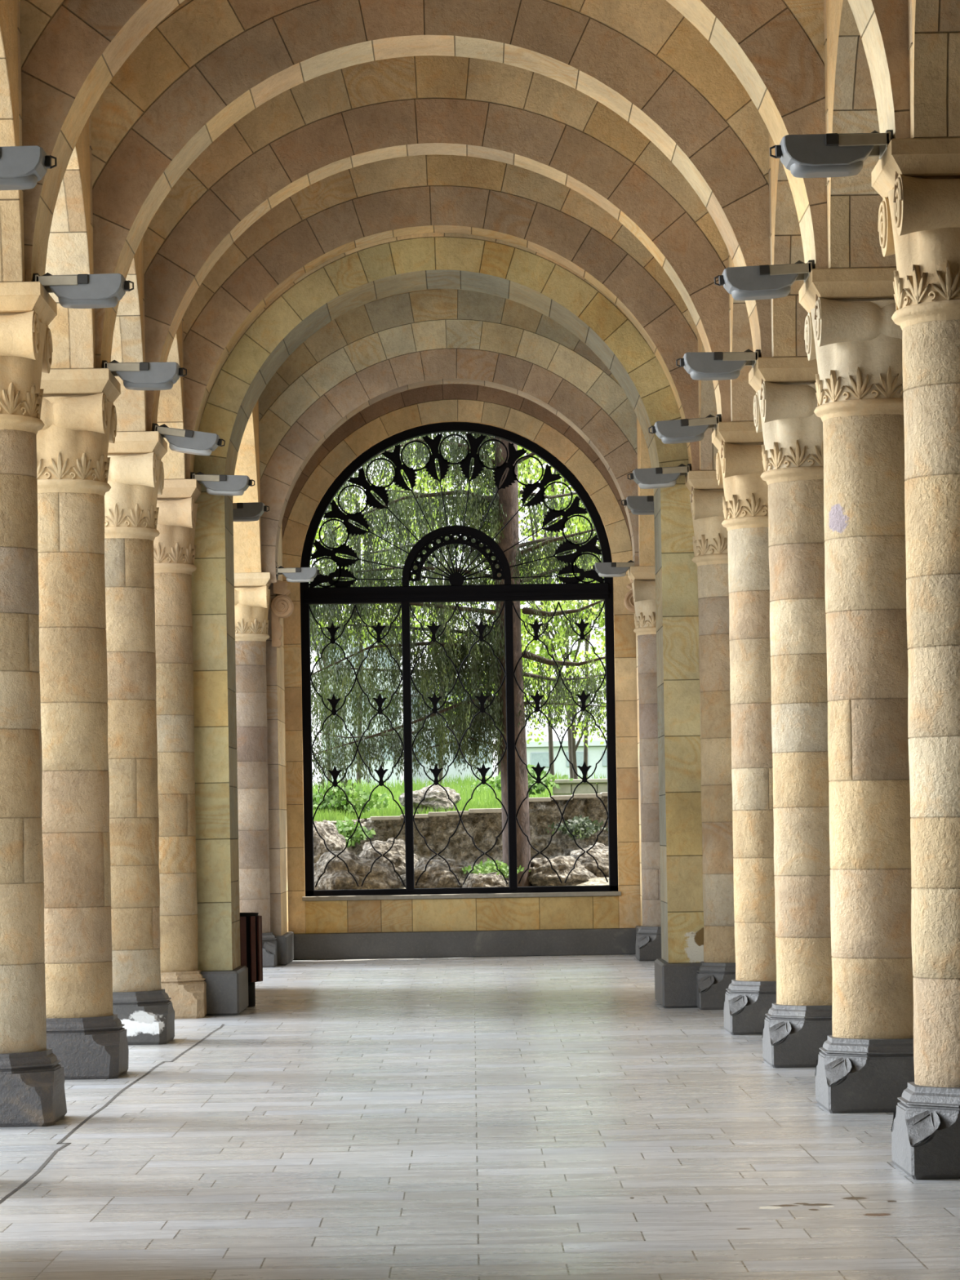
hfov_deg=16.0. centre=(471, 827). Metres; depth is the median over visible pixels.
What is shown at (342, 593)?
window
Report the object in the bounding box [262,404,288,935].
wall
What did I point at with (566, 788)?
wall
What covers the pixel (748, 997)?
stone column
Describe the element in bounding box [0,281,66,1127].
stone column
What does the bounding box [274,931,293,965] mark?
baseboard
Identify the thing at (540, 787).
shrub
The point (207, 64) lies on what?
arch
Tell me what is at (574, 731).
leafy tree
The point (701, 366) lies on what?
floodlight
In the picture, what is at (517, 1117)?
floor
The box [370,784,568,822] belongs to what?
lawn
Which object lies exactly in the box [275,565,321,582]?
floodlight
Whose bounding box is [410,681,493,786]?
building
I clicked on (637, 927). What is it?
baseboard
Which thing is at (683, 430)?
floodlight
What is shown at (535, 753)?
building
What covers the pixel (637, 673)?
wall
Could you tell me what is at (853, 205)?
wall
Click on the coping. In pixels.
(600, 795)
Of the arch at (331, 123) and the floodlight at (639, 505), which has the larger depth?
the floodlight at (639, 505)
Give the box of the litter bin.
[240,912,262,1007]
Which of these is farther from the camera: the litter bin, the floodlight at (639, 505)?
the floodlight at (639, 505)
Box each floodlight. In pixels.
[0,145,57,190]
[32,272,133,308]
[102,360,186,390]
[151,422,225,455]
[190,471,254,495]
[232,502,269,521]
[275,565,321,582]
[590,560,634,577]
[621,495,653,515]
[626,463,691,488]
[648,413,721,444]
[675,349,760,380]
[714,259,814,300]
[769,129,893,177]
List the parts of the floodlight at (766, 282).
mounting plate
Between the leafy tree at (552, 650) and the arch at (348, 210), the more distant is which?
the leafy tree at (552, 650)
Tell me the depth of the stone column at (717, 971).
27.57 m
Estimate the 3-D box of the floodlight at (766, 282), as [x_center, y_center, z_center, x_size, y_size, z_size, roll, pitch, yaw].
[1.534,-2.852,17.778,0.543,0.197,0.256,-1,0,0]
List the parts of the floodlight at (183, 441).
mounting plate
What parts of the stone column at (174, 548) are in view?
molding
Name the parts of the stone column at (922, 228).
molding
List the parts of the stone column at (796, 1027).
molding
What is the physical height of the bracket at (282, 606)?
0.750 m
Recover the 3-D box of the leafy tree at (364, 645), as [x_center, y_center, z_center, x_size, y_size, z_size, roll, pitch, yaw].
[-2.752,-2.981,62.848,2.982,6.056,2.316,-1,0,18]
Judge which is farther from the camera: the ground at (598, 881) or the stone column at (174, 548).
the ground at (598, 881)
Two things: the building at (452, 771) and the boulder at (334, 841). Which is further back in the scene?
the building at (452, 771)
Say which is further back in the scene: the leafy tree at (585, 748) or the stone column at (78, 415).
the leafy tree at (585, 748)
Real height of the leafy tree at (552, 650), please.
4.922 m
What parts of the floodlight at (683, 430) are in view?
mounting plate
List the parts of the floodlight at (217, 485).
mounting plate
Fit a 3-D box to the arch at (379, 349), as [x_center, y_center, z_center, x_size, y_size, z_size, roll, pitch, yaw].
[-0.249,-4.404,37.830,4.850,3.586,0.460,-1,0,0]
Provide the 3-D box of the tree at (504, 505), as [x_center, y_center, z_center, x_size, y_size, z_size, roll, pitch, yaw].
[-0.137,-2.418,43.533,4.516,7.364,3.725,-1,0,0]
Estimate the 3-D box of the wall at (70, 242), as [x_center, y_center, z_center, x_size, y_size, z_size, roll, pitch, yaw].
[-2.562,-2.308,17.930,0.532,7.700,40.520,-1,0,0]
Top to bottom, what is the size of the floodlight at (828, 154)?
0.182 m
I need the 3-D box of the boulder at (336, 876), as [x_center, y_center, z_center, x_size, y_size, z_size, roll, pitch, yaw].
[-1.540,0.678,42.982,1.263,0.777,1.151,-1,0,-7]
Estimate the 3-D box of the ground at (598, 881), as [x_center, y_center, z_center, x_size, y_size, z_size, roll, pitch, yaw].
[0.013,0.755,43.050,14.000,0.849,5.900,-1,0,0]
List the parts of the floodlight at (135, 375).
mounting plate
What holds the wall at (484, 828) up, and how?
on the ground at (598, 881)
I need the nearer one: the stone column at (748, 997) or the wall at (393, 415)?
the stone column at (748, 997)
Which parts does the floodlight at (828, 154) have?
mounting plate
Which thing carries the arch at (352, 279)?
on the stone pier at (675, 980)
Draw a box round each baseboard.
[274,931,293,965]
[293,928,635,959]
[635,925,639,934]
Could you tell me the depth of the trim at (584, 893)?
39.57 m
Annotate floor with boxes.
[0,954,959,1279]
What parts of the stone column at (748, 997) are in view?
molding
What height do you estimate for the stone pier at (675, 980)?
4.285 m
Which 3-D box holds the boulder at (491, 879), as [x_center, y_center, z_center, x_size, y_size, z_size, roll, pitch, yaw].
[0.183,0.715,42.593,0.594,0.320,0.626,-1,0,16]
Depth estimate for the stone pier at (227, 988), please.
27.95 m
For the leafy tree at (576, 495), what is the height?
6.712 m
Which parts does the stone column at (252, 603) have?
molding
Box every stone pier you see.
[191,491,248,1016]
[653,484,704,1008]
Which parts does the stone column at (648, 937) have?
molding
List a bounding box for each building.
[316,629,404,788]
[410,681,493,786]
[526,740,607,779]
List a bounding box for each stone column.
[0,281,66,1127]
[36,368,128,1079]
[104,431,174,1044]
[153,479,206,1018]
[234,572,277,967]
[627,565,661,960]
[684,470,735,1009]
[711,421,776,1035]
[748,356,832,1067]
[799,266,914,1113]
[871,137,959,1179]
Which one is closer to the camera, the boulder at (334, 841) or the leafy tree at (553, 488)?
the boulder at (334, 841)
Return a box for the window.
[300,422,617,896]
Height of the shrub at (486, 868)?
0.349 m
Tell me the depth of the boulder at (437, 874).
42.90 m
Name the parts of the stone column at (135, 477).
molding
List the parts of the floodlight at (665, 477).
mounting plate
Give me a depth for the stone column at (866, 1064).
17.62 m
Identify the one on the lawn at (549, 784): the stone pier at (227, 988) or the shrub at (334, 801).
the shrub at (334, 801)
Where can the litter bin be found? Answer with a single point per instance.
(251, 923)
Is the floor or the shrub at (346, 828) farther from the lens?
the shrub at (346, 828)
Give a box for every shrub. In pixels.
[312,778,400,817]
[335,816,375,848]
[462,857,530,879]
[472,764,573,797]
[545,815,608,839]
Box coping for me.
[370,791,607,820]
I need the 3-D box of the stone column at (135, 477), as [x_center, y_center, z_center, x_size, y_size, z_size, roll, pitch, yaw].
[-2.534,-0.628,24.500,0.710,4.340,0.780,-1,0,0]
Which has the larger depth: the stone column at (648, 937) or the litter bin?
the stone column at (648, 937)
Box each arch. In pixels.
[17,0,835,319]
[90,0,771,399]
[143,55,730,457]
[182,154,699,502]
[193,232,688,969]
[258,288,639,583]
[847,0,914,202]
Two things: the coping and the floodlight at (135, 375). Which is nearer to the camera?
the floodlight at (135, 375)
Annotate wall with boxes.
[0,0,262,573]
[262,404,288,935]
[281,383,640,933]
[330,796,608,866]
[549,778,607,795]
[635,633,642,925]
[636,0,959,565]
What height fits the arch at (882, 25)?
3.720 m
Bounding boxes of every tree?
[309,431,606,886]
[310,440,442,784]
[310,469,493,782]
[310,518,401,784]
[352,434,531,784]
[413,582,565,774]
[450,444,596,777]
[480,542,605,784]
[519,447,596,777]
[523,644,606,778]
[546,493,598,611]
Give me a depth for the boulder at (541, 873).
43.22 m
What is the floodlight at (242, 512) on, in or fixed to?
attached to the wall at (70, 242)
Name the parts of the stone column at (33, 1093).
molding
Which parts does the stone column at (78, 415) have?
molding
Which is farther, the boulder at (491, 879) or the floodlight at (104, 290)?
the boulder at (491, 879)
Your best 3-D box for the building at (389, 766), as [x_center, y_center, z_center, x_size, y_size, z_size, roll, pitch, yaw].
[-2.596,-2.442,82.950,2.072,4.412,6.100,-1,0,0]
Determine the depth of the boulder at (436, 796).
48.71 m
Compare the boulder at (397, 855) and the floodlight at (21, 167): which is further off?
the boulder at (397, 855)
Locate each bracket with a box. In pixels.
[270,580,293,648]
[623,578,637,639]
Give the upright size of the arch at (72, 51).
3.720 m
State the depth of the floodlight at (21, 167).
14.35 m
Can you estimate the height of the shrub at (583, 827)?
0.345 m
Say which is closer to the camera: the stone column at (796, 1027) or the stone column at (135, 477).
the stone column at (796, 1027)
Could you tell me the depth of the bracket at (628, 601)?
37.97 m
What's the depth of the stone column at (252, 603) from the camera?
37.59 m
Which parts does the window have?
stem, stem, stem, stem, stem, stem, stem, stem, stem, stem, stem, stem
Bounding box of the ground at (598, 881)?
[399,855,608,888]
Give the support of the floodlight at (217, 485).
on the stone column at (174, 548)
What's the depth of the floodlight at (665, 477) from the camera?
27.59 m
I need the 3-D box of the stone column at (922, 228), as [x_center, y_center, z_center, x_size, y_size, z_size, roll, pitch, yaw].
[2.139,-0.706,14.570,0.710,4.340,0.780,-1,0,0]
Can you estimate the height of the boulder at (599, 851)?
0.615 m
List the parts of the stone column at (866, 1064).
molding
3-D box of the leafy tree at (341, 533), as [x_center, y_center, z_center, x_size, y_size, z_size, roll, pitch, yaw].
[-1.226,-3.556,66.018,3.788,7.155,2.984,-1,0,0]
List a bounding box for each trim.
[0,1024,223,1203]
[302,891,621,901]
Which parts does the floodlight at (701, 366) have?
mounting plate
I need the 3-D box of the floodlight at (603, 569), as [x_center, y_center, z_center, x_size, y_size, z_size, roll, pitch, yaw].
[1.583,-2.863,37.738,0.539,0.182,0.256,-1,0,0]
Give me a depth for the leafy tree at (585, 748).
65.86 m
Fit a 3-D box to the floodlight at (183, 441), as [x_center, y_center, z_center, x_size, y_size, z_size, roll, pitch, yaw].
[-2.033,-2.774,24.398,0.546,0.230,0.256,-1,0,0]
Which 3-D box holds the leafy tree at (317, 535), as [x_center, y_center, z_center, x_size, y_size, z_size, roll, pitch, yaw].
[-2.137,-3.960,64.104,3.461,7.993,2.749,-1,0,0]
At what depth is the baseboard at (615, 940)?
39.52 m
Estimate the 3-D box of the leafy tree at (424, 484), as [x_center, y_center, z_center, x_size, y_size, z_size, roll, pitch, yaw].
[-0.572,-4.084,62.045,3.694,8.190,2.934,-1,0,0]
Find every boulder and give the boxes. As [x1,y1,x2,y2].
[313,819,347,863]
[314,850,401,889]
[358,837,417,880]
[398,784,461,813]
[398,857,472,888]
[462,871,509,887]
[528,855,596,886]
[569,842,608,876]
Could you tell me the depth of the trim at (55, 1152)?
17.47 m
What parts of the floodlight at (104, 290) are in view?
mounting plate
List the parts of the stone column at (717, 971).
molding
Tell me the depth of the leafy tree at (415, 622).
63.77 m

